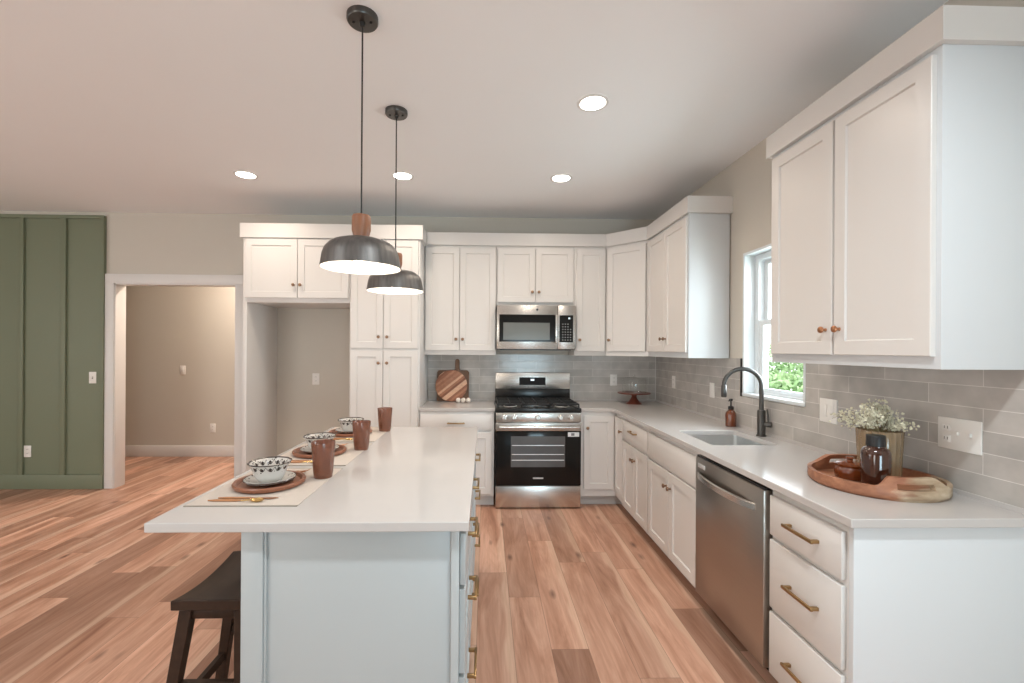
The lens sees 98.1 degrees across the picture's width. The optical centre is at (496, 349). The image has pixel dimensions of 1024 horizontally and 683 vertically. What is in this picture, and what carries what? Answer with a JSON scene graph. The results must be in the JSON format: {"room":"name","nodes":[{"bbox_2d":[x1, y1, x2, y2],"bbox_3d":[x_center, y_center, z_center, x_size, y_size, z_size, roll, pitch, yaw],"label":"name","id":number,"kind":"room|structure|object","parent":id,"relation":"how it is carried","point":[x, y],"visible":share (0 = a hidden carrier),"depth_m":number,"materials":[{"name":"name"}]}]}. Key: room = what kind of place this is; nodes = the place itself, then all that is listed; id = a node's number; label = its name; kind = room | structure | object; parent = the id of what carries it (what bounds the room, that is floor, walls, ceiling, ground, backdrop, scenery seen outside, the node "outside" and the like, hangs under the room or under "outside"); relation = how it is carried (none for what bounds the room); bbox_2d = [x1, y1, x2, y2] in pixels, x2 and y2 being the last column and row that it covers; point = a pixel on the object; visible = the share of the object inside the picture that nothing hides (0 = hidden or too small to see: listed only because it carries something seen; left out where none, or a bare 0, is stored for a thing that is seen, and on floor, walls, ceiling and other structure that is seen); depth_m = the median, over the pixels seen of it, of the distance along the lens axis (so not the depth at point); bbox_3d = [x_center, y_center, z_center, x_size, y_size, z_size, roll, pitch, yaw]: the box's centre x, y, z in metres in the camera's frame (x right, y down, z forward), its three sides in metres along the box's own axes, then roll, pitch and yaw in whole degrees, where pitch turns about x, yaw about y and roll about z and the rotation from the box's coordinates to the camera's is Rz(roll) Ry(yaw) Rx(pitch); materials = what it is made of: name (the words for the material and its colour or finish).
{"room":"kitchen","nodes":[
{"label":"kitchen","id":0,"kind":"room"},
{"bbox_2d":[125,286,234,445],"bbox_3d":[-4.504,0.009,5.972,4.700,2.840,0.130,0,0,-1],"label":"wall","id":1,"kind":"structure","parent":0,"point":[168,328],"depth_m":5.91,"materials":[{"name":"paint"}]},
{"bbox_2d":[125,446,233,456],"bbox_3d":[-4.690,1.355,5.894,4.340,0.145,0.017,0,0,-1],"label":"baseboard","id":2,"kind":"structure","parent":1,"relation":"attached to","point":[130,451],"depth_m":5.90,"materials":[{"name":"white wood"}]},
{"bbox_2d":[180,366,185,373],"bbox_3d":[-4.184,0.279,5.911,0.072,0.118,0.009,0,0,-1],"label":"light switch","id":3,"kind":"object","parent":1,"relation":"attached to","point":[182,368],"visible":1,"depth_m":5.91,"materials":[{"name":"white plastic"}]},
{"bbox_2d":[210,424,215,431],"bbox_3d":[-3.791,1.054,5.921,0.072,0.118,0.008,0,0,-1],"label":"wall outlet","id":4,"kind":"object","parent":1,"relation":"attached to","point":[212,426],"visible":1,"depth_m":5.92,"materials":[{"name":"white plastic"}]},
{"bbox_2d":[0,211,655,488],"bbox_3d":[-2.562,0.020,4.646,8.516,2.840,0.150,0,0,-1],"label":"wall","id":5,"kind":"structure","parent":0,"point":[53,267],"depth_m":4.55,"materials":[{"name":"paint"}]},
{"bbox_2d":[24,446,30,456],"bbox_3d":[-4.795,1.045,4.532,0.072,0.118,0.008,0,0,-1],"label":"wall outlet","id":6,"kind":"object","parent":5,"relation":"attached to","point":[27,449],"visible":1,"depth_m":4.53,"materials":[{"name":"white plastic"}]},
{"bbox_2d":[89,372,95,382],"bbox_3d":[-4.144,0.293,4.545,0.072,0.118,0.016,0,0,-1],"label":"light switch","id":7,"kind":"object","parent":5,"relation":"attached to","point":[92,375],"visible":1,"depth_m":4.55,"materials":[{"name":"white plastic"}]},
{"bbox_2d":[104,274,242,488],"bbox_3d":[-3.321,0.333,4.638,1.410,2.205,0.147,0,0,-1],"label":"door frame","id":8,"kind":"structure","parent":5,"relation":"attached to","point":[115,284],"depth_m":4.58,"materials":[{"name":"white wood"}]},
{"bbox_2d":[312,373,318,384],"bbox_3d":[-1.884,0.311,4.620,0.072,0.118,0.008,0,0,-1],"label":"wall outlet","id":9,"kind":"object","parent":5,"relation":"attached to","point":[315,376],"visible":1,"depth_m":4.62,"materials":[{"name":"white plastic"}]},
{"bbox_2d":[424,245,496,354],"bbox_3d":[-0.360,-0.480,4.478,0.703,1.073,0.350,0,0,-1],"label":"upper cabinet","id":10,"kind":"object","parent":5,"relation":"attached to","point":[460,281],"visible":0.98,"depth_m":4.34,"materials":[{"name":"white wood"}]},
{"bbox_2d":[427,196,732,246],"bbox_3d":[0.681,-1.071,4.264,2.790,0.122,1.135,0,0,27],"label":"crown molding","id":11,"kind":"structure","parent":10,"relation":"attached to","point":[689,204],"depth_m":4.33,"materials":[{"name":"white wood"}]},
{"bbox_2d":[496,246,574,306],"bbox_3d":[0.379,-0.720,4.497,0.768,0.585,0.350,0,0,-1],"label":"upper cabinet","id":12,"kind":"object","parent":5,"relation":"attached to","point":[525,275],"visible":0.94,"depth_m":4.36,"materials":[{"name":"white wood"}]},
{"bbox_2d":[496,305,575,350],"bbox_3d":[0.377,-0.206,4.454,0.762,0.436,0.430,0,0,-1],"label":"microwave","id":13,"kind":"object","parent":12,"relation":"attached to","point":[518,327],"visible":1,"depth_m":4.27,"materials":[{"name":"grey metal"}]},
{"bbox_2d":[428,354,655,400],"bbox_3d":[0.483,0.302,4.678,2.407,0.486,0.013,0,0,-1],"label":"tiled wall","id":14,"kind":"structure","parent":5,"relation":"attached to","point":[589,375],"depth_m":4.68,"materials":[{"name":"grey tile"}]},
{"bbox_2d":[610,374,616,385],"bbox_3d":[1.235,0.327,4.691,0.072,0.118,0.008,0,0,-1],"label":"wall outlet","id":15,"kind":"object","parent":14,"relation":"attached to","point":[613,377],"visible":1,"depth_m":4.69,"materials":[{"name":"white plastic"}]},
{"bbox_2d":[568,247,605,355],"bbox_3d":[0.919,-0.472,4.511,0.312,1.073,0.350,0,0,-1],"label":"upper cabinet","id":16,"kind":"object","parent":5,"relation":"attached to","point":[589,262],"visible":0.95,"depth_m":4.37,"materials":[{"name":"white wood"}]},
{"bbox_2d":[605,240,648,355],"bbox_3d":[1.386,-0.469,4.392,0.622,1.073,0.611,0,0,-1],"label":"upper cabinet","id":17,"kind":"object","parent":5,"relation":"attached to","point":[626,264],"visible":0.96,"depth_m":4.22,"materials":[{"name":"white wood"}]},
{"bbox_2d":[0,457,777,682],"bbox_3d":[-2.518,1.491,1.637,8.866,0.100,9.200,0,0,-1],"label":"floor","id":18,"kind":"structure","parent":0,"point":[582,594],"depth_m":2.62,"materials":[{"name":"brown wood"}]},
{"bbox_2d":[166,551,240,682],"bbox_3d":[-0.999,1.143,1.659,0.320,0.614,0.380,0,0,-1],"label":"bar stool","id":19,"kind":"object","parent":18,"relation":"on","point":[218,595],"visible":0.54,"depth_m":1.51,"materials":[{"name":"brown wood"}]},
{"bbox_2d":[242,238,349,472],"bbox_3d":[-1.831,0.219,4.305,0.961,2.452,0.640,0,0,-1],"label":"refrigerator surround","id":20,"kind":"object","parent":18,"relation":"on","point":[277,272],"visible":0.84,"depth_m":4.03,"materials":[{"name":"white wood"}]},
{"bbox_2d":[240,453,480,682],"bbox_3d":[-0.460,1.011,2.224,0.742,0.884,1.630,0,0,-1],"label":"kitchen island","id":21,"kind":"object","parent":18,"relation":"on","point":[317,607],"visible":0.8,"depth_m":1.43,"materials":[{"name":"paint"}]},
{"bbox_2d":[144,427,477,532],"bbox_3d":[-0.607,0.553,2.221,0.998,0.030,1.694,0,0,-1],"label":"island countertop","id":22,"kind":"structure","parent":21,"relation":"on","point":[409,479],"depth_m":1.62,"materials":[{"name":"stone"}]},
{"bbox_2d":[183,468,341,506],"bbox_3d":[-0.878,0.535,1.748,0.382,0.004,0.479,0,0,-1],"label":"placemat","id":23,"kind":"object","parent":22,"relation":"on","point":[292,497],"visible":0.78,"depth_m":1.62,"materials":[{"name":"fabric"}]},
{"bbox_2d":[208,498,263,501],"bbox_3d":[-0.911,0.529,1.551,0.193,0.009,0.032,0,0,-1],"label":"spoon","id":24,"kind":"object","parent":23,"relation":"on","point":[252,499],"visible":1,"depth_m":1.55,"materials":[{"name":"gold metal"}]},
{"bbox_2d":[241,498,263,501],"bbox_3d":[-0.855,0.529,1.553,0.080,0.008,0.032,0,0,-1],"label":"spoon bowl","id":25,"kind":"object","parent":24,"relation":"attached to","point":[253,499],"depth_m":1.55,"materials":[{"name":"gold metal"}]},
{"bbox_2d":[218,497,277,498],"bbox_3d":[-0.884,0.529,1.577,0.210,0.009,0.012,0,0,-1],"label":"knife","id":26,"kind":"object","parent":23,"relation":"on","point":[218,497],"visible":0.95,"depth_m":1.57,"materials":[{"name":"gold metal"}]},
{"bbox_2d":[231,470,305,493],"bbox_3d":[-0.893,0.523,1.748,0.262,0.021,0.262,0,0,-1],"label":"charger plate","id":27,"kind":"object","parent":23,"relation":"on","point":[237,485],"visible":0.63,"depth_m":1.68,"materials":[{"name":"brown wood"}]},
{"bbox_2d":[242,471,295,485],"bbox_3d":[-0.893,0.514,1.748,0.191,0.020,0.187,0,0,-1],"label":"dinner plate","id":28,"kind":"object","parent":27,"relation":"on","point":[250,480],"visible":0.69,"depth_m":1.73,"materials":[{"name":"ceramic"}]},
{"bbox_2d":[247,456,291,482],"bbox_3d":[-0.893,0.479,1.748,0.162,0.076,0.162,0,0,-1],"label":"soup bowl","id":29,"kind":"object","parent":28,"relation":"on","point":[266,469],"visible":1,"depth_m":1.72,"materials":[{"name":"ceramic"}]},
{"bbox_2d":[311,439,335,478],"bbox_3d":[-0.725,0.462,1.854,0.096,0.151,0.096,0,0,-1],"label":"tumbler","id":30,"kind":"object","parent":23,"relation":"on","point":[323,451],"visible":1,"depth_m":1.82,"materials":[{"name":"brown ceramic"}]},
{"bbox_2d":[281,443,371,465],"bbox_3d":[-0.891,0.535,2.273,0.382,0.004,0.479,0,0,-1],"label":"placemat","id":31,"kind":"object","parent":22,"relation":"on","point":[343,459],"visible":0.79,"depth_m":2.20,"materials":[{"name":"fabric"}]},
{"bbox_2d":[290,461,311,462],"bbox_3d":[-0.925,0.529,2.076,0.193,0.009,0.032,0,0,-1],"label":"spoon","id":32,"kind":"object","parent":31,"relation":"on","point":[291,461],"visible":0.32,"depth_m":2.07,"materials":[{"name":"gold metal"}]},
{"bbox_2d":[292,444,346,458],"bbox_3d":[-0.906,0.523,2.273,0.262,0.021,0.262,0,0,-1],"label":"charger plate","id":33,"kind":"object","parent":31,"relation":"on","point":[296,452],"visible":0.42,"depth_m":2.22,"materials":[{"name":"brown wood"}]},
{"bbox_2d":[300,444,338,452],"bbox_3d":[-0.906,0.514,2.273,0.191,0.020,0.187,0,0,-1],"label":"dinner plate","id":34,"kind":"object","parent":33,"relation":"on","point":[306,449],"visible":0.31,"depth_m":2.27,"materials":[{"name":"ceramic"}]},
{"bbox_2d":[303,432,335,448],"bbox_3d":[-0.906,0.478,2.273,0.162,0.076,0.162,0,0,-1],"label":"soup bowl","id":35,"kind":"object","parent":34,"relation":"on","point":[309,438],"visible":0.49,"depth_m":2.30,"materials":[{"name":"ceramic"}]},
{"bbox_2d":[352,420,370,450],"bbox_3d":[-0.724,0.462,2.372,0.096,0.151,0.096,0,0,-1],"label":"tumbler","id":36,"kind":"object","parent":31,"relation":"on","point":[361,428],"visible":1,"depth_m":2.34,"materials":[{"name":"brown ceramic"}]},
{"bbox_2d":[327,427,391,441],"bbox_3d":[-0.905,0.534,2.798,0.382,0.004,0.479,0,0,-1],"label":"placemat","id":37,"kind":"object","parent":22,"relation":"on","point":[375,434],"visible":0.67,"depth_m":2.73,"materials":[{"name":"fabric"}]},
{"bbox_2d":[329,428,371,436],"bbox_3d":[-0.920,0.523,2.797,0.262,0.021,0.262,0,0,-1],"label":"charger plate","id":38,"kind":"object","parent":37,"relation":"on","point":[338,434],"visible":0.34,"depth_m":2.68,"materials":[{"name":"brown wood"}]},
{"bbox_2d":[335,428,352,433],"bbox_3d":[-0.920,0.514,2.797,0.191,0.020,0.187,0,0,-1],"label":"dinner plate","id":39,"kind":"object","parent":38,"relation":"on","point":[340,430],"visible":0.36,"depth_m":2.75,"materials":[{"name":"ceramic"}]},
{"bbox_2d":[338,417,363,431],"bbox_3d":[-0.919,0.478,2.797,0.162,0.076,0.162,0,0,-1],"label":"soup bowl","id":40,"kind":"object","parent":39,"relation":"on","point":[346,423],"visible":0.62,"depth_m":2.75,"materials":[{"name":"ceramic"}]},
{"bbox_2d":[377,407,391,431],"bbox_3d":[-0.733,0.462,2.907,0.096,0.151,0.096,0,0,-1],"label":"tumbler","id":41,"kind":"object","parent":37,"relation":"on","point":[384,413],"visible":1,"depth_m":2.87,"materials":[{"name":"brown ceramic"}]},
{"bbox_2d":[349,239,427,426],"bbox_3d":[-1.032,0.224,4.325,0.637,2.452,0.640,0,0,-1],"label":"pantry cabinet","id":42,"kind":"object","parent":18,"relation":"on","point":[389,364],"visible":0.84,"depth_m":4.04,"materials":[{"name":"white wood"}]},
{"bbox_2d":[240,223,426,246],"bbox_3d":[-1.503,-1.069,4.325,1.642,0.128,0.615,0,0,-1],"label":"crown molding","id":43,"kind":"structure","parent":42,"relation":"attached to","point":[247,230],"depth_m":4.02,"materials":[{"name":"white wood"}]},
{"bbox_2d":[420,411,493,504],"bbox_3d":[-0.374,1.012,4.343,0.682,0.884,0.639,0,0,-1],"label":"base cabinet","id":44,"kind":"object","parent":18,"relation":"on","point":[484,420],"visible":0.4,"depth_m":4.07,"materials":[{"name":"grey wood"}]},
{"bbox_2d":[419,400,494,410],"bbox_3d":[-0.368,0.554,4.353,0.693,0.030,0.597,0,0,-1],"label":"countertop","id":45,"kind":"structure","parent":44,"relation":"on","point":[430,405],"depth_m":4.18,"materials":[{"name":"stone"}]},
{"bbox_2d":[435,370,466,400],"bbox_3d":[-0.467,0.376,4.566,0.326,0.322,0.059,0,0,-1],"label":"round board","id":46,"kind":"object","parent":45,"relation":"on","point":[450,385],"visible":0.97,"depth_m":4.55,"materials":[{"name":"brown wood"}]},
{"bbox_2d":[437,359,468,400],"bbox_3d":[-0.455,0.320,4.613,0.330,0.435,0.063,0,0,-1],"label":"paddle board","id":47,"kind":"object","parent":45,"relation":"on","point":[465,373],"visible":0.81,"depth_m":4.61,"materials":[{"name":"brown wood"}]},
{"bbox_2d":[494,372,581,507],"bbox_3d":[0.374,0.852,4.323,0.788,1.212,0.692,0,0,-1],"label":"gas range","id":48,"kind":"object","parent":18,"relation":"on","point":[537,454],"visible":1,"depth_m":4.04,"materials":[{"name":"silver metal"}]},
{"bbox_2d":[494,401,581,412],"bbox_3d":[0.374,0.547,4.322,0.785,0.061,0.577,0,0,-1],"label":"cooktop","id":49,"kind":"object","parent":48,"relation":"in","point":[500,406],"depth_m":4.06,"materials":[{"name":"metal"}]},
{"bbox_2d":[580,412,632,516],"bbox_3d":[1.234,1.021,4.284,0.933,0.884,0.838,0,0,-1],"label":"base cabinet","id":50,"kind":"object","parent":18,"relation":"on","point":[602,439],"visible":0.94,"depth_m":4.10,"materials":[{"name":"grey wood"}]},
{"bbox_2d":[575,401,1023,527],"bbox_3d":[1.270,0.564,3.063,0.929,0.030,3.259,0,0,-1],"label":"countertop","id":51,"kind":"structure","parent":50,"relation":"on","point":[779,465],"depth_m":1.90,"materials":[{"name":"stone"}]},
{"bbox_2d":[617,391,650,404],"bbox_3d":[1.383,0.493,4.472,0.326,0.113,0.326,0,0,-1],"label":"cake stand","id":52,"kind":"object","parent":51,"relation":"on","point":[633,400],"visible":1,"depth_m":4.44,"materials":[{"name":"brown wood"}]},
{"bbox_2d":[690,435,762,444],"bbox_3d":[1.422,0.672,2.767,0.428,0.184,0.486,0,0,-1],"label":"sink","id":53,"kind":"object","parent":51,"relation":"in","point":[710,439],"visible":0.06,"depth_m":3.00,"materials":[{"name":"metal"}]},
{"bbox_2d":[725,398,736,426],"bbox_3d":[1.669,0.452,3.164,0.073,0.199,0.073,0,0,-1],"label":"soap dispenser","id":54,"kind":"object","parent":51,"relation":"on","point":[730,415],"visible":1,"depth_m":3.14,"materials":[{"name":"orange glass"}]},
{"bbox_2d":[725,409,736,426],"bbox_3d":[1.669,0.488,3.164,0.073,0.128,0.073,0,0,-1],"label":"bottle","id":55,"kind":"object","parent":54,"relation":"attached to","point":[730,415],"depth_m":3.14,"materials":[{"name":"orange glass"}]},
{"bbox_2d":[721,367,771,436],"bbox_3d":[1.597,0.333,2.845,0.292,0.438,0.066,0,0,20],"label":"faucet","id":56,"kind":"object","parent":51,"relation":"on","point":[762,424],"visible":1,"depth_m":2.81,"materials":[{"name":"grey metal"}]},
{"bbox_2d":[807,454,952,502],"bbox_3d":[1.529,0.510,1.797,0.444,0.082,0.435,0,0,-1],"label":"serving tray","id":57,"kind":"object","parent":51,"relation":"on","point":[914,486],"visible":0.85,"depth_m":1.64,"materials":[{"name":"brown wood"}]},
{"bbox_2d":[834,456,859,480],"bbox_3d":[1.472,0.492,1.850,0.107,0.092,0.107,0,0,-1],"label":"candle jar","id":58,"kind":"object","parent":57,"relation":"in","point":[848,469],"visible":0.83,"depth_m":1.82,"materials":[{"name":"orange glass"}]},
{"bbox_2d":[860,434,891,484],"bbox_3d":[1.476,0.437,1.728,0.094,0.203,0.094,0,0,-1],"label":"bottle","id":59,"kind":"object","parent":57,"relation":"on","point":[875,458],"visible":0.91,"depth_m":1.70,"materials":[{"name":"brown glass"}]},
{"bbox_2d":[855,426,904,476],"bbox_3d":[1.615,0.439,1.874,0.159,0.199,0.159,0,0,-1],"label":"flower vase","id":60,"kind":"object","parent":57,"relation":"on","point":[894,441],"visible":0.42,"depth_m":1.81,"materials":[{"name":"beige"}]},
{"bbox_2d":[829,398,919,434],"bbox_3d":[1.581,0.363,1.876,0.288,0.312,0.353,0,0,40],"label":"dried flowers","id":61,"kind":"object","parent":60,"relation":"in","point":[872,419],"visible":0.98,"depth_m":1.84,"materials":[{"name":"white plant"}]},
{"bbox_2d":[622,418,659,547],"bbox_3d":[1.392,1.022,3.570,0.653,0.884,0.591,0,0,-1],"label":"base cabinet","id":62,"kind":"object","parent":18,"relation":"on","point":[635,435],"visible":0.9,"depth_m":3.51,"materials":[{"name":"grey wood"}]},
{"bbox_2d":[648,430,698,587],"bbox_3d":[1.411,1.022,2.894,0.648,0.884,0.757,0,0,-1],"label":"base cabinet","id":63,"kind":"object","parent":18,"relation":"on","point":[671,465],"visible":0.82,"depth_m":2.83,"materials":[{"name":"grey wood"}]},
{"bbox_2d":[695,454,772,670],"bbox_3d":[1.406,1.028,2.197,0.656,0.872,0.616,0,0,-1],"label":"dishwasher","id":64,"kind":"object","parent":18,"relation":"on","point":[733,536],"visible":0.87,"depth_m":2.09,"materials":[{"name":"grey metal"}]},
{"bbox_2d":[769,490,1023,682],"bbox_3d":[1.440,1.022,1.669,0.653,0.884,0.423,0,0,-1],"label":"base cabinet","id":65,"kind":"object","parent":18,"relation":"on","point":[849,605],"visible":0.97,"depth_m":1.46,"materials":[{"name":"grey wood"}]},
{"bbox_2d":[0,0,948,219],"bbox_3d":[-2.501,-1.449,1.637,8.866,0.100,9.200,0,0,-1],"label":"ceiling","id":66,"kind":"structure","parent":0,"point":[120,106],"depth_m":2.44,"materials":[{"name":"paint"}]},
{"bbox_2d":[233,170,257,178],"bbox_3d":[-2.008,-1.392,3.550,0.176,0.008,0.176,0,0,-1],"label":"recessed light","id":67,"kind":"object","parent":66,"relation":"in","point":[240,173],"visible":1,"depth_m":3.54,"materials":[{"name":"white"}]},
{"bbox_2d":[319,5,400,274],"bbox_3d":[-0.563,-0.862,1.851,0.326,1.050,0.326,0,0,-1],"label":"pendant lamp","id":68,"kind":"object","parent":66,"relation":"hanging from","point":[360,253],"visible":1,"depth_m":1.81,"materials":[{"name":"grey metal"}]},
{"bbox_2d":[366,105,423,294],"bbox_3d":[-0.588,-0.862,2.586,0.326,1.050,0.326,0,0,-1],"label":"pendant lamp","id":69,"kind":"object","parent":66,"relation":"hanging from","point":[404,282],"visible":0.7,"depth_m":2.53,"materials":[{"name":"grey metal"}]},
{"bbox_2d":[391,171,413,179],"bbox_3d":[-0.754,-1.385,3.552,0.176,0.008,0.176,0,0,-1],"label":"recessed light","id":70,"kind":"object","parent":66,"relation":"in","point":[401,175],"visible":0.93,"depth_m":3.54,"materials":[{"name":"white"}]},
{"bbox_2d":[550,174,571,182],"bbox_3d":[0.519,-1.377,3.579,0.176,0.008,0.176,0,0,-1],"label":"recessed light","id":71,"kind":"object","parent":66,"relation":"in","point":[559,178],"visible":1,"depth_m":3.58,"materials":[{"name":"white"}]},
{"bbox_2d":[577,94,608,111],"bbox_3d":[0.538,-1.377,2.486,0.176,0.008,0.176,0,0,-1],"label":"recessed light","id":72,"kind":"object","parent":66,"relation":"in","point":[591,102],"visible":1,"depth_m":2.48,"materials":[{"name":"white"}]},
{"bbox_2d":[658,0,1023,407],"bbox_3d":[1.844,0.047,1.848,0.150,2.840,9.000,0,0,-1],"label":"wall","id":73,"kind":"structure","parent":0,"point":[748,179],"depth_m":3.12,"materials":[{"name":"paint"}]},
{"bbox_2d":[647,213,729,357],"bbox_3d":[1.538,-0.469,3.687,0.356,1.073,0.803,0,0,-1],"label":"upper cabinet","id":74,"kind":"object","parent":73,"relation":"attached to","point":[688,262],"visible":1,"depth_m":3.29,"materials":[{"name":"white wood"}]},
{"bbox_2d":[742,244,805,406],"bbox_3d":[1.816,-0.171,2.819,0.160,1.000,0.616,0,0,-1],"label":"window","id":75,"kind":"structure","parent":73,"relation":"in","point":[756,262],"depth_m":3.07,"materials":[{"name":"white plastic"}]},
{"bbox_2d":[655,357,1023,513],"bbox_3d":[1.730,0.309,3.078,0.012,0.486,3.276,0,0,-1],"label":"tiled wall","id":76,"kind":"structure","parent":73,"relation":"attached to","point":[993,398],"depth_m":1.89,"materials":[{"name":"tile"}]},
{"bbox_2d":[672,376,675,387],"bbox_3d":[1.693,0.316,4.250,0.008,0.118,0.072,0,0,-1],"label":"wall outlet","id":77,"kind":"object","parent":76,"relation":"attached to","point":[673,377],"visible":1,"depth_m":4.25,"materials":[{"name":"white plastic"}]},
{"bbox_2d":[710,383,714,397],"bbox_3d":[1.711,0.327,3.530,0.009,0.118,0.072,0,0,-1],"label":"light switch","id":78,"kind":"object","parent":76,"relation":"attached to","point":[712,385],"visible":1,"depth_m":3.51,"materials":[{"name":"white plastic"}]},
{"bbox_2d":[820,398,837,423],"bbox_3d":[1.742,0.324,2.332,0.009,0.125,0.118,0,0,-1],"label":"light switch","id":79,"kind":"object","parent":76,"relation":"attached to","point":[827,406],"visible":0.99,"depth_m":2.33,"materials":[{"name":"white plastic"}]},
{"bbox_2d":[938,416,981,455],"bbox_3d":[1.754,0.326,1.688,0.016,0.122,0.156,0,0,-1],"label":"wall outlet","id":80,"kind":"object","parent":76,"relation":"attached to","point":[962,435],"visible":1,"depth_m":1.68,"materials":[{"name":"white plastic"}]},
{"bbox_2d":[942,423,949,430],"bbox_3d":[1.755,0.305,1.732,0.002,0.026,0.030,0,0,-1],"label":"receptacle","id":81,"kind":"object","parent":80,"relation":"attached to","point":[945,426],"depth_m":1.73,"materials":[{"name":"grey plastic"}]},
{"bbox_2d":[942,434,949,441],"bbox_3d":[1.755,0.347,1.732,0.002,0.026,0.030,0,0,-1],"label":"receptacle","id":82,"kind":"object","parent":80,"relation":"attached to","point":[945,437],"depth_m":1.73,"materials":[{"name":"grey plastic"}]},
{"bbox_2d":[771,44,1023,369],"bbox_3d":[1.588,-0.468,1.897,0.365,1.073,0.863,0,0,-1],"label":"upper cabinet","id":83,"kind":"object","parent":73,"relation":"attached to","point":[897,228],"visible":1,"depth_m":1.55,"materials":[{"name":"white wood"}]},
{"bbox_2d":[766,5,1023,158],"bbox_3d":[1.605,-1.060,1.897,0.337,0.111,0.908,0,0,-1],"label":"crown molding","id":84,"kind":"structure","parent":83,"relation":"on","point":[949,24],"depth_m":1.55,"materials":[{"name":"white wood"}]},
{"label":"outside","id":85,"kind":"structure","parent":0,"visible":0},
{"bbox_3d":[7.815,1.928,7.202,11.984,0.150,18.000,0,0,-1],"label":"ground","id":86,"kind":"structure","parent":85,"visible":0},
{"bbox_2d":[768,338,801,389],"bbox_3d":[5.179,0.821,8.422,2.943,2.186,2.773,0,0,39],"label":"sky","id":87,"kind":"structure","parent":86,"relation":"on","point":[770,354],"depth_m":8.43,"materials":[{"name":"plant"}]},
{"bbox_2d":[768,356,802,392],"bbox_3d":[3.652,0.959,5.333,2.056,2.006,1.996,0,0,31],"label":"shrub","id":88,"kind":"object","parent":86,"relation":"on","point":[778,380],"visible":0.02,"depth_m":5.04,"materials":[{"name":"green plant"}]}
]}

